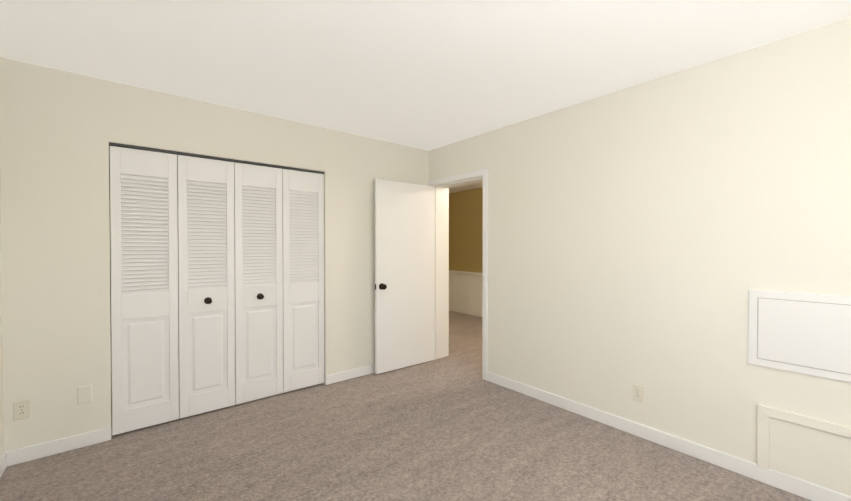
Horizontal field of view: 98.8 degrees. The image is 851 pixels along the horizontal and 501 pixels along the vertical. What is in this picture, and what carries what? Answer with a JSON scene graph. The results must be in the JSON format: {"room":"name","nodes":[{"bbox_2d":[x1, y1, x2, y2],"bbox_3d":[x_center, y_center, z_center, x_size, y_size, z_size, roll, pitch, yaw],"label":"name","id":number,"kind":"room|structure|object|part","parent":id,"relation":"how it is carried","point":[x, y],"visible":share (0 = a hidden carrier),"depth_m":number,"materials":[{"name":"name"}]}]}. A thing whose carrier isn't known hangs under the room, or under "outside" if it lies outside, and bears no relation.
{"room":"empty bedroom","nodes":[
{"label":"empty bedroom","id":0,"kind":"room"},
{"bbox_2d":[0,158,3,457],"bbox_3d":[-1.458,0.089,0.778,0.120,2.460,5.270,0,1,-39],"label":"wall","id":1,"kind":"structure","parent":0,"point":[1,399],"depth_m":2.17,"materials":[{"name":"white paint"}]},
{"bbox_2d":[0,452,6,477],"bbox_3d":[-1.168,1.276,0.542,0.013,0.092,4.277,0,1,-39],"label":"baseboard","id":2,"kind":"structure","parent":1,"relation":"attached to","point":[3,462],"depth_m":2.14,"materials":[{"name":"white paint"}]},
{"bbox_2d":[109,146,178,383],"bbox_3d":[-1.563,0.060,3.626,3.340,2.460,0.740,0,1,-39],"label":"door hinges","id":3,"kind":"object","parent":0,"point":[110,272],"depth_m":3.07,"materials":[{"name":"white paint"}]},
{"bbox_2d":[0,57,428,451],"bbox_3d":[-1.336,0.064,3.256,3.460,2.460,0.120,0,1,-39],"label":"wall","id":4,"kind":"structure","parent":0,"point":[60,130],"depth_m":2.43,"materials":[{"name":"white paint"}]},
{"bbox_2d":[13,399,30,420],"bbox_3d":[-2.480,0.979,2.239,0.072,0.116,0.008,0,1,-39],"label":"electrical outlet","id":5,"kind":"object","parent":4,"relation":"attached to","point":[21,409],"visible":1,"depth_m":2.24,"materials":[{"name":"beige plastic"}]},
{"bbox_2d":[77,385,91,404],"bbox_3d":[-2.263,0.958,2.420,0.072,0.116,0.006,0,1,-39],"label":"blank wall plate","id":6,"kind":"object","parent":4,"relation":"attached to","point":[84,394],"visible":1,"depth_m":2.42,"materials":[{"name":"white paint"}]},
{"bbox_2d":[110,146,178,434],"bbox_3d":[-2.034,0.280,2.653,0.385,2.008,0.030,0,1,-39],"label":"closet door","id":7,"kind":"structure","parent":4,"relation":"in","point":[144,279],"depth_m":2.64,"materials":[{"name":"white paint"}]},
{"bbox_2d":[4,364,374,466],"bbox_3d":[-1.248,1.248,3.255,3.340,0.092,0.013,0,1,-39],"label":"baseboard","id":8,"kind":"structure","parent":4,"relation":"attached to","point":[36,451],"depth_m":2.38,"materials":[{"name":"white paint"}]},
{"bbox_2d":[177,155,234,418],"bbox_3d":[-1.718,0.278,2.880,0.385,2.008,0.082,0,1,-39],"label":"closet door","id":9,"kind":"structure","parent":4,"relation":"in","point":[206,290],"depth_m":2.88,"materials":[{"name":"white paint"}]},
{"bbox_3d":[-1.708,0.398,2.870,0.054,0.054,0.052,0,1,-39],"label":"knob","id":10,"kind":"part","parent":9,"relation":"part of","materials":[{"name":"brown metal"}]},
{"bbox_2d":[109,142,323,173],"bbox_3d":[-1.583,-0.740,3.013,1.558,0.016,0.048,0,1,-39],"label":"track rail","id":11,"kind":"object","parent":4,"relation":"attached to","point":[196,155],"visible":0.79,"depth_m":2.87,"materials":[{"name":"grey metal"}]},
{"bbox_2d":[234,162,282,404],"bbox_3d":[-1.417,0.275,3.128,0.385,2.008,0.082,0,1,-39],"label":"closet door","id":12,"kind":"structure","parent":4,"relation":"in","point":[258,247],"depth_m":3.13,"materials":[{"name":"white paint"}]},
{"bbox_3d":[-1.408,0.395,3.117,0.054,0.054,0.052,0,1,-39],"label":"knob","id":13,"kind":"part","parent":12,"relation":"part of","materials":[{"name":"brown metal"}]},
{"bbox_2d":[282,169,323,392],"bbox_3d":[-1.134,0.272,3.395,0.385,2.008,0.030,0,1,-39],"label":"closet door","id":14,"kind":"structure","parent":4,"relation":"in","point":[303,266],"depth_m":3.38,"materials":[{"name":"white paint"}]},
{"bbox_2d":[0,311,810,500],"bbox_3d":[0.331,1.334,3.250,6.570,0.080,7.350,0,1,-39],"label":"floor","id":15,"kind":"structure","parent":0,"point":[453,426],"depth_m":2.32,"materials":[{"name":"carpet"}]},
{"bbox_2d":[0,0,850,192],"bbox_3d":[0.331,-1.216,3.224,6.570,0.100,7.350,0,1,-39],"label":"ceiling","id":16,"kind":"structure","parent":0,"point":[428,75],"depth_m":2.08,"materials":[{"name":"white paint"}]},
{"bbox_2d":[449,188,482,272],"bbox_3d":[1.934,0.034,6.080,0.120,2.460,4.840,0,1,-39],"label":"wall","id":17,"kind":"structure","parent":0,"point":[465,230],"depth_m":7.32,"materials":[{"name":"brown paint"}]},
{"bbox_2d":[449,270,482,316],"bbox_3d":[1.828,0.852,6.020,0.130,0.825,4.630,0,1,-39],"label":"wainscot","id":18,"kind":"structure","parent":17,"relation":"attached to","point":[465,292],"depth_m":7.20,"materials":[{"name":"white paint"}]},
{"bbox_2d":[429,17,850,495],"bbox_3d":[0.753,0.060,3.636,0.250,2.460,6.870,0,1,-39],"label":"wall","id":19,"kind":"structure","parent":0,"point":[647,235],"depth_m":2.37,"materials":[{"name":"white paint"}]},
{"bbox_2d":[428,168,487,380],"bbox_3d":[0.426,0.236,4.036,0.290,2.099,0.908,0,1,-39],"label":"door frame","id":20,"kind":"structure","parent":19,"relation":"attached to","point":[440,270],"depth_m":4.29,"materials":[{"name":"white paint"}]},
{"bbox_2d":[375,178,433,373],"bbox_3d":[-0.212,0.267,3.997,0.776,2.015,0.167,0,1,-38],"label":"door","id":21,"kind":"structure","parent":20,"relation":"attached to","point":[404,271],"depth_m":3.95,"materials":[{"name":"white paint"}]},
{"bbox_3d":[-0.478,0.373,3.787,0.097,0.068,0.167,0,1,-38],"label":"door slab knob","id":22,"kind":"part","parent":21,"relation":"part of","materials":[{"name":"black metal"}]},
{"bbox_3d":[0.530,0.235,4.122,0.020,2.099,0.908,0,1,-39],"label":"hall door casing trim","id":23,"kind":"part","parent":20,"relation":"part of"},
{"bbox_2d":[632,384,643,402],"bbox_3d":[1.486,1.001,2.553,0.008,0.116,0.072,0,1,-39],"label":"outlet","id":24,"kind":"object","parent":19,"relation":"attached to","point":[638,393],"visible":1,"depth_m":2.55,"materials":[{"name":"beige plastic"}]},
{"bbox_2d":[487,372,850,500],"bbox_3d":[1.687,1.258,2.310,0.013,0.092,3.376,0,1,-39],"label":"baseboard","id":25,"kind":"structure","parent":19,"relation":"attached to","point":[792,484],"depth_m":2.32,"materials":[{"name":"white paint"}]},
{"bbox_2d":[748,289,850,382],"bbox_3d":[1.999,0.439,1.919,0.015,0.427,0.457,0,1,-39],"label":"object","id":26,"kind":"structure","parent":19,"relation":"in","point":[806,333],"depth_m":1.93,"materials":[{"name":"white plastic"}]},
{"bbox_2d":[757,404,850,495],"bbox_3d":[2.080,1.045,1.823,0.020,0.343,0.628,0,1,-39],"label":"access panel","id":27,"kind":"object","parent":19,"relation":"attached to","point":[811,449],"visible":1,"depth_m":1.92,"materials":[{"name":"white paint"}]}
]}

